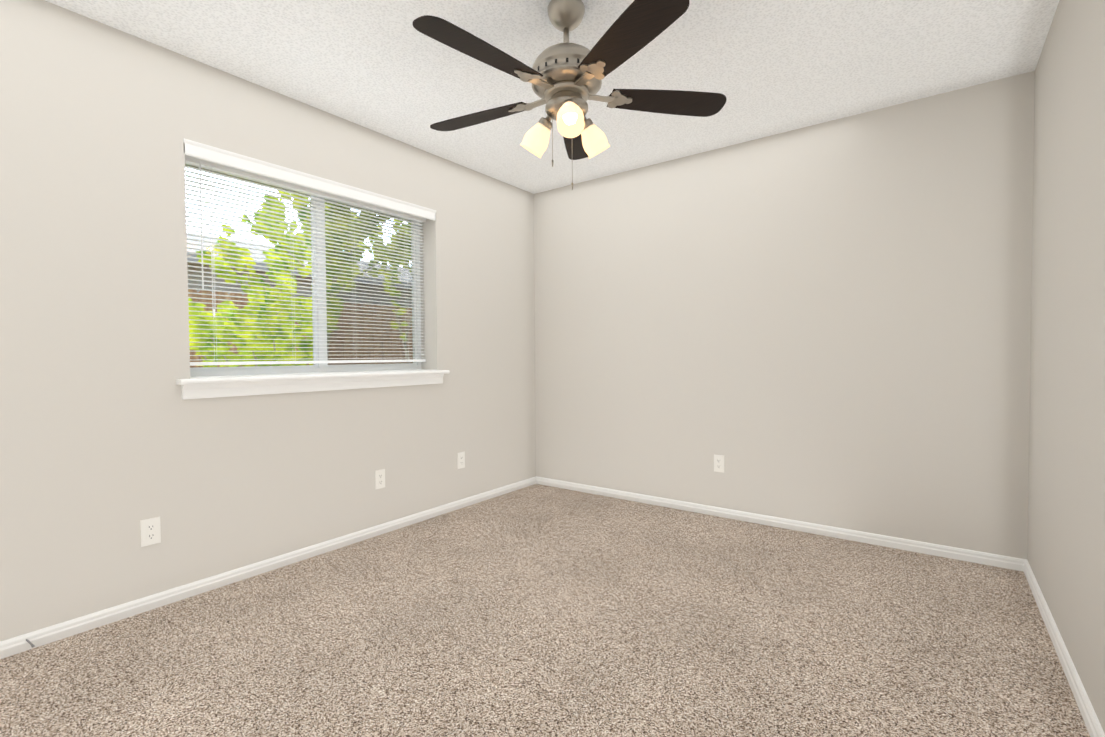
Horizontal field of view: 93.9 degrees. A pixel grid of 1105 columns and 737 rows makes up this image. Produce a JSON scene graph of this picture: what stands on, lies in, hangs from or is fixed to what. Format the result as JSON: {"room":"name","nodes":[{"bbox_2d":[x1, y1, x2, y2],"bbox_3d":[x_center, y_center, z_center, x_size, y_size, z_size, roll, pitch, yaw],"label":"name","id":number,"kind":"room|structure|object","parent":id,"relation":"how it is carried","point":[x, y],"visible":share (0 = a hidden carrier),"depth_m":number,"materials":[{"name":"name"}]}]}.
{"room":"empty bedroom","nodes":[
{"label":"empty bedroom","id":0,"kind":"room"},
{"bbox_2d":[0,0,535,640],"bbox_3d":[-1.433,-0.197,2.815,0.220,2.440,4.018,1,2,37],"label":"wall","id":1,"kind":"structure","parent":0,"point":[110,438],"depth_m":2.27,"materials":[{"name":"grey paint"}]},
{"bbox_2d":[140,516,160,546],"bbox_3d":[-1.735,0.705,2.230,0.008,0.114,0.070,1,2,37],"label":"electrical outlet","id":2,"kind":"object","parent":1,"relation":"attached to","point":[150,529],"visible":1,"depth_m":2.23,"materials":[{"name":"white plastic"}]},
{"bbox_2d":[0,476,535,658],"bbox_3d":[-1.330,0.994,2.774,0.014,0.059,4.018,1,2,37],"label":"baseboard","id":3,"kind":"structure","parent":1,"relation":"attached to","point":[38,638],"depth_m":2.43,"materials":[{"name":"white paint"}]},
{"bbox_2d":[187,165,410,221],"bbox_3d":[-1.790,-1.300,3.047,0.650,0.200,6.018,1,2,37],"label":"roof eave","id":4,"kind":"object","parent":1,"relation":"attached to","point":[271,186],"depth_m":3.37,"materials":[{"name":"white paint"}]},
{"bbox_2d":[185,163,421,376],"bbox_3d":[-1.371,-0.510,3.029,0.059,1.075,1.450,1,2,37],"label":"window","id":5,"kind":"structure","parent":1,"relation":"in","point":[255,370],"depth_m":3.00,"materials":[{"name":"clear glass"}]},
{"bbox_2d":[185,161,425,365],"bbox_3d":[-1.314,-0.538,2.986,0.060,1.015,1.434,1,2,37],"label":"window blinds","id":6,"kind":"object","parent":5,"relation":"attached to","point":[211,177],"visible":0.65,"depth_m":2.84,"materials":[{"name":"white plastic"}]},
{"bbox_2d":[325,202,412,364],"bbox_3d":[-1.175,-0.519,3.328,0.002,1.011,0.671,1,2,37],"label":"screen","id":7,"kind":"object","parent":5,"relation":"attached to","point":[360,294],"depth_m":3.32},
{"bbox_2d":[183,138,436,221],"bbox_3d":[-1.259,-1.016,2.931,0.106,0.067,1.459,1,2,37],"label":"window valance","id":8,"kind":"object","parent":1,"relation":"attached to","point":[214,157],"visible":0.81,"depth_m":2.75,"materials":[{"name":"white paint"}]},
{"bbox_2d":[176,369,449,399],"bbox_3d":[-1.255,0.072,2.960,0.227,0.096,1.560,1,2,37],"label":"window sill","id":9,"kind":"structure","parent":1,"relation":"attached to","point":[197,387],"depth_m":2.72,"materials":[{"name":"white paint"}]},
{"bbox_2d":[375,469,384,489],"bbox_3d":[-1.051,0.675,3.152,0.008,0.114,0.070,1,2,37],"label":"electrical outlet","id":10,"kind":"object","parent":1,"relation":"attached to","point":[379,479],"visible":1,"depth_m":3.15,"materials":[{"name":"white plastic"}]},
{"bbox_2d":[457,452,464,468],"bbox_3d":[-0.652,0.656,3.690,0.008,0.114,0.070,1,2,37],"label":"electrical outlet","id":11,"kind":"object","parent":1,"relation":"attached to","point":[460,459],"visible":1,"depth_m":3.68,"materials":[{"name":"white plastic"}]},
{"bbox_2d":[0,484,1089,736],"bbox_3d":[-0.093,1.097,1.860,3.532,0.120,4.458,1,2,37],"label":"floor","id":12,"kind":"structure","parent":0,"point":[536,610],"depth_m":1.93,"materials":[{"name":"carpet"}]},
{"bbox_2d":[45,0,1058,193],"bbox_3d":[-0.112,-1.462,1.797,3.532,0.120,4.458,1,2,37],"label":"ceiling","id":13,"kind":"structure","parent":0,"point":[766,68],"depth_m":2.37,"materials":[{"name":"white paint"}]},
{"bbox_2d":[413,0,725,189],"bbox_3d":[0.018,-1.046,2.015,1.246,0.725,1.243,1,2,37],"label":"fan","id":14,"kind":"object","parent":13,"relation":"hanging from","point":[565,77],"visible":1,"depth_m":1.93,"materials":[{"name":"brown wood"}]},
{"bbox_2d":[534,71,1034,558],"bbox_3d":[1.159,-0.234,3.530,3.532,2.440,0.220,1,2,37],"label":"wall","id":15,"kind":"structure","parent":0,"point":[828,323],"depth_m":3.08,"materials":[{"name":"grey paint"}]},
{"bbox_2d":[714,454,723,472],"bbox_3d":[1.113,0.635,3.449,0.070,0.114,0.008,1,2,37],"label":"electrical outlet","id":16,"kind":"object","parent":15,"relation":"attached to","point":[718,463],"visible":1,"depth_m":3.45,"materials":[{"name":"white plastic"}]},
{"bbox_2d":[536,476,1026,571],"bbox_3d":[1.099,0.959,3.465,3.092,0.059,0.014,1,2,37],"label":"baseboard","id":17,"kind":"structure","parent":15,"relation":"attached to","point":[997,560],"depth_m":3.11,"materials":[{"name":"white paint"}]},
{"bbox_2d":[1027,0,1104,732],"bbox_3d":[1.228,-0.168,0.842,0.220,2.440,4.018,1,2,37],"label":"wall","id":18,"kind":"structure","parent":0,"point":[1066,526],"depth_m":1.77,"materials":[{"name":"grey paint"}]},
{"bbox_2d":[1024,560,1104,736],"bbox_3d":[1.142,1.021,0.941,0.014,0.059,4.018,1,2,37],"label":"baseboard","id":19,"kind":"structure","parent":18,"relation":"attached to","point":[1089,717],"depth_m":1.73,"materials":[{"name":"white paint"}]},
{"label":"outside","id":20,"kind":"structure","parent":0,"visible":0},
{"bbox_3d":[-6.186,1.227,8.178,13.780,0.100,22.000,1,2,37],"label":"ground","id":21,"kind":"structure","parent":20,"visible":0},
{"bbox_2d":[187,232,411,307],"bbox_3d":[-5.268,-0.858,12.728,6.800,3.830,12.500,1,2,37],"label":"house","id":22,"kind":"structure","parent":21,"relation":"on","point":[223,280],"depth_m":8.99,"materials":[{"name":"beige"}]},
{"bbox_2d":[188,190,411,366],"bbox_3d":[-1.470,-0.150,4.587,1.791,2.764,3.147,1,2,37],"label":"tree","id":23,"kind":"object","parent":21,"relation":"on","point":[252,341],"depth_m":3.71,"materials":[{"name":"green plant"}]},
{"bbox_2d":[188,289,412,367],"bbox_3d":[-2.665,0.187,6.230,0.060,2.022,15.116,1,2,37],"label":"fence","id":24,"kind":"object","parent":21,"relation":"on","point":[359,354],"depth_m":6.44,"materials":[{"name":"brown wood"}]}
]}

